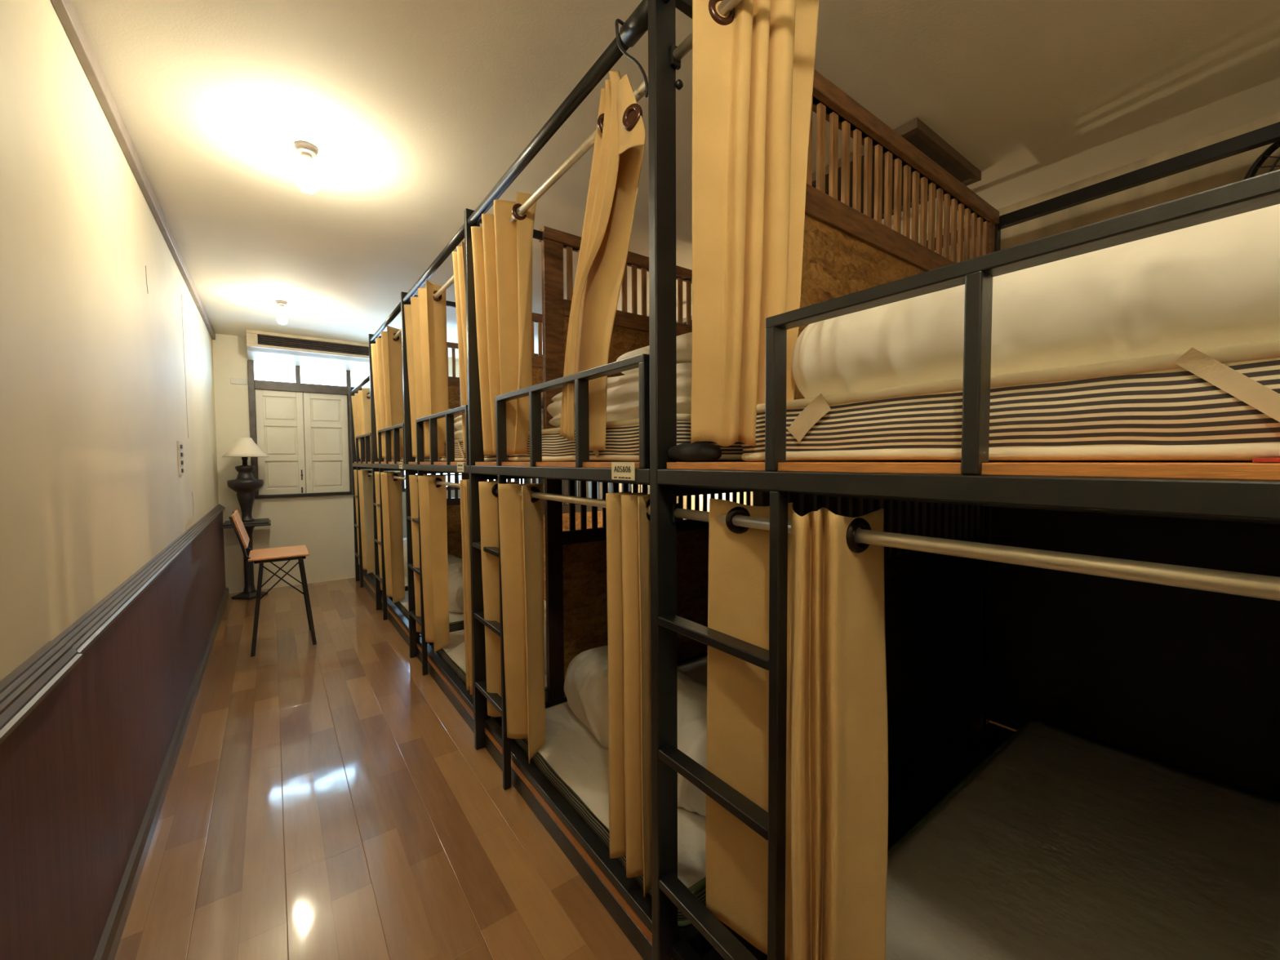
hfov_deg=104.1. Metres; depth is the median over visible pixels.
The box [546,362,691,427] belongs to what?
duvet
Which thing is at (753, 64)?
curtain
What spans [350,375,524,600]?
bunk bed
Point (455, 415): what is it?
pillow
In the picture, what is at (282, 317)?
ceiling lamp
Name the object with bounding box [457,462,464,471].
number plate
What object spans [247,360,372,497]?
window
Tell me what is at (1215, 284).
duvet
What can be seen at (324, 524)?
wall
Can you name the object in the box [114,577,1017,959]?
floor
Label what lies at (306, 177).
ceiling lamp
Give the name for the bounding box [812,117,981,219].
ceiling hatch
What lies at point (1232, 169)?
wall
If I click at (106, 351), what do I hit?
wall
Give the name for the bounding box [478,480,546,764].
curtain
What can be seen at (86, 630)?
trim
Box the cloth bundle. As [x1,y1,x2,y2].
[667,441,722,462]
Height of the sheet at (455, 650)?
0.023 m
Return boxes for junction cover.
[230,377,247,384]
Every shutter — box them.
[254,389,306,494]
[302,392,349,493]
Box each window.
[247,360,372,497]
[400,471,530,492]
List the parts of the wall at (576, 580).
rail, rail, rail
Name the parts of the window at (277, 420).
sill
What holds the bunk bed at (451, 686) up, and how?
on the floor
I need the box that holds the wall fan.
[1243,141,1279,179]
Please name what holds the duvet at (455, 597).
on the sheet at (453, 617)
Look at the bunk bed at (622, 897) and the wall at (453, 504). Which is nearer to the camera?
the bunk bed at (622, 897)
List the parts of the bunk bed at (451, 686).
post, guard post, ladder post, rail, guard post, guard rail, curtain rod, curtain rod, guard post, rail, guard post, rail, post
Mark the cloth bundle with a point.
(695, 451)
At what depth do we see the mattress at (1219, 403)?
0.57 m
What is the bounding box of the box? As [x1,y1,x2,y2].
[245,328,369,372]
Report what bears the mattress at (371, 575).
on the bunk bed at (362, 575)
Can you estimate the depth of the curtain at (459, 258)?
2.14 m
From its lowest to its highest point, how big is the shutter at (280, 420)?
0.979 m
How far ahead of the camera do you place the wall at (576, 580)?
2.35 m
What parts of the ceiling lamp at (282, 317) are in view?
bulb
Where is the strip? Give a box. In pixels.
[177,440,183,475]
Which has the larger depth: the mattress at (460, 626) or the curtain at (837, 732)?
the mattress at (460, 626)
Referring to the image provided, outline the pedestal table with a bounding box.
[221,518,271,599]
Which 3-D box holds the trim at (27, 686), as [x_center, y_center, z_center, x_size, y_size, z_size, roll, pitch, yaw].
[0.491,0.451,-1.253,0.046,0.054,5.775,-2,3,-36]
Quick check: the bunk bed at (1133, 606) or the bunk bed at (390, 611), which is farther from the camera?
the bunk bed at (390, 611)
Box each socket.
[279,304,284,310]
[301,151,311,165]
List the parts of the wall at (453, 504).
rail, rail, rail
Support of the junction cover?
attached to the wall at (324, 524)
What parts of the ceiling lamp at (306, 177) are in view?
bulb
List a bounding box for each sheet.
[373,571,408,586]
[399,591,463,624]
[442,629,546,686]
[525,656,707,893]
[885,720,1279,959]
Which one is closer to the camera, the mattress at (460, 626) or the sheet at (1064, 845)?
the sheet at (1064, 845)
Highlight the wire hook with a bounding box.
[615,18,648,97]
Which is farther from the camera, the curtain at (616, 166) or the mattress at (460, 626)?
the mattress at (460, 626)
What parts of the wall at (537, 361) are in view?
rail, rail, rail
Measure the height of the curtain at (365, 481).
0.923 m
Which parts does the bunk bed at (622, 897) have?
post, guard post, ladder post, guard post, rail, rail, guard rail, curtain rod, curtain rod, guard post, rail, board, guard post, rail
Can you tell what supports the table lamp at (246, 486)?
on the pedestal table
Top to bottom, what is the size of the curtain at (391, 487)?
0.923 m
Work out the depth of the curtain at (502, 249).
1.78 m
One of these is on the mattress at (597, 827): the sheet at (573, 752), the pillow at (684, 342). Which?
the sheet at (573, 752)
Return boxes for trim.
[0,640,83,744]
[50,0,215,339]
[52,504,225,653]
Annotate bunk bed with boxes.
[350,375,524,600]
[368,302,577,645]
[400,223,692,733]
[463,0,977,959]
[648,0,1279,959]
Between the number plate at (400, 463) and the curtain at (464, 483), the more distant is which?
the number plate at (400, 463)
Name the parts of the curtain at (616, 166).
pleated panel, broad panel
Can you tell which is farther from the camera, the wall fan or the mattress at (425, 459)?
the mattress at (425, 459)
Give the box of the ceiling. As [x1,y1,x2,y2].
[71,0,1279,360]
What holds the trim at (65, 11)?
attached to the wall at (106, 351)
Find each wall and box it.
[0,0,218,680]
[212,333,537,593]
[423,342,568,558]
[459,312,642,600]
[538,226,754,706]
[577,111,1279,519]
[754,68,999,784]
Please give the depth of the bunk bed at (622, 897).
1.55 m
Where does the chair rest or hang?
on the floor
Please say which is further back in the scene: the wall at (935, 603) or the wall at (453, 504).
the wall at (453, 504)
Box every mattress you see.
[368,572,408,591]
[391,445,430,461]
[394,600,464,634]
[429,439,509,461]
[433,629,546,718]
[508,413,743,461]
[513,654,707,926]
[740,340,1279,461]
[766,723,1029,959]
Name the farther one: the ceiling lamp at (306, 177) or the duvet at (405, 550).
the duvet at (405, 550)
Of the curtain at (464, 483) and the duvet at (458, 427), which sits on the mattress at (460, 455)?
the duvet at (458, 427)
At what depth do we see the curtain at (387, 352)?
3.47 m
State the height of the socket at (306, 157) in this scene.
0.034 m
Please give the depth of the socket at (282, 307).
3.54 m
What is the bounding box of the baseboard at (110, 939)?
[93,587,229,959]
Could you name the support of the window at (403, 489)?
in the wall at (324, 524)
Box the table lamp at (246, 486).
[221,437,269,521]
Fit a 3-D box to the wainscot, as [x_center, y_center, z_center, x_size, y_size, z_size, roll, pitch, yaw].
[-0.786,0.790,0.474,0.025,0.790,10.050,-2,3,-36]
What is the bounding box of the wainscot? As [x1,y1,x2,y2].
[0,511,226,959]
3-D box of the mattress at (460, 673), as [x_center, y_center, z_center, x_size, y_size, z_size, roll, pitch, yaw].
[-0.274,0.970,3.071,1.673,0.091,1.053,-2,3,-36]
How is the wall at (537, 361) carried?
attached to the bunk bed at (451, 686)
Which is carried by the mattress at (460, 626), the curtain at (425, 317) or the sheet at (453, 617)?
the sheet at (453, 617)
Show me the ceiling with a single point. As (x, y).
(413, 111)
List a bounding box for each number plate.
[399,462,402,468]
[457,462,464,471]
[611,462,635,480]
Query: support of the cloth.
on the bunk bed at (1133, 606)
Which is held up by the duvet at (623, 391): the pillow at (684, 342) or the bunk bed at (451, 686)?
the pillow at (684, 342)
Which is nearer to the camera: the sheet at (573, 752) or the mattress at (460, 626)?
the sheet at (573, 752)
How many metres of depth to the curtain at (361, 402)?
4.45 m
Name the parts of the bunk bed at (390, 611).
post, guard post, ladder post, rail, guard post, guard rail, guard post, curtain rod, curtain rod, rail, guard post, post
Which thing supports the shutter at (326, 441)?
attached to the window at (277, 420)
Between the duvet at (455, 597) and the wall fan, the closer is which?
the wall fan
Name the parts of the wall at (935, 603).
rail, rail, rail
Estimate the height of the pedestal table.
0.676 m
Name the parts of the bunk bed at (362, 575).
post, guard post, ladder post, rail, guard post, guard rail, rail, guard post, guard post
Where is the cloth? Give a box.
[1252,457,1279,462]
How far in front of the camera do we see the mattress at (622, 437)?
1.33 m
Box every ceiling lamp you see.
[275,299,288,324]
[294,140,318,193]
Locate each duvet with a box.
[403,537,407,577]
[447,554,463,613]
[453,407,543,439]
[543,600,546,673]
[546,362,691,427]
[564,645,706,816]
[791,204,1279,398]
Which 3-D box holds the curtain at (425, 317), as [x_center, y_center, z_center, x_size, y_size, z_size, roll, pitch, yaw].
[-1.174,-0.565,2.754,0.134,0.873,0.591,-2,3,-36]
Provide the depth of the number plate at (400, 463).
3.08 m
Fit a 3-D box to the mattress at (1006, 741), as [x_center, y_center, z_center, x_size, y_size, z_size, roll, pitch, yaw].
[1.180,1.042,1.107,1.669,0.092,1.003,-2,3,-36]
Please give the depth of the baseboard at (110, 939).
1.59 m
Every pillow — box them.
[448,408,460,418]
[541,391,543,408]
[616,332,692,374]
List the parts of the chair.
backrest, leg, cross rod, seat, seat frame, cross rod, cross rod, cross rod, leg, leg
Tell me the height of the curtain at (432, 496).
0.923 m
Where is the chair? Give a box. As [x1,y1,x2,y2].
[228,510,316,656]
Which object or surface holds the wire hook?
hanging from the bunk bed at (622, 897)
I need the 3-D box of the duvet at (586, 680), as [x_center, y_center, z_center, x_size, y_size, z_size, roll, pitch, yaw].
[0.033,0.817,1.797,0.388,0.302,0.960,-2,3,-36]
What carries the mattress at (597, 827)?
on the bunk bed at (622, 897)
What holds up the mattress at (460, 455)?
on the bunk bed at (451, 686)
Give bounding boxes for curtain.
[351,387,371,458]
[353,469,374,573]
[370,325,404,457]
[374,471,404,604]
[404,279,448,457]
[408,474,449,653]
[452,240,467,453]
[459,479,487,698]
[471,191,536,454]
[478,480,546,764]
[560,71,645,449]
[605,491,652,897]
[690,0,818,446]
[705,497,888,959]
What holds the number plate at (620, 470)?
attached to the bunk bed at (622, 897)
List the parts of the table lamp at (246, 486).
stem, lamp shade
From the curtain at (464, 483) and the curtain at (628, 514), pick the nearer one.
the curtain at (628, 514)
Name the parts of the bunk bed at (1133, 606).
post, rail, rail, curtain rod, guard post, ladder post, rail, board, guard post, curtain rod, post, guard rail, rail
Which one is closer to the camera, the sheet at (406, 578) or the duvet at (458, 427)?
the duvet at (458, 427)

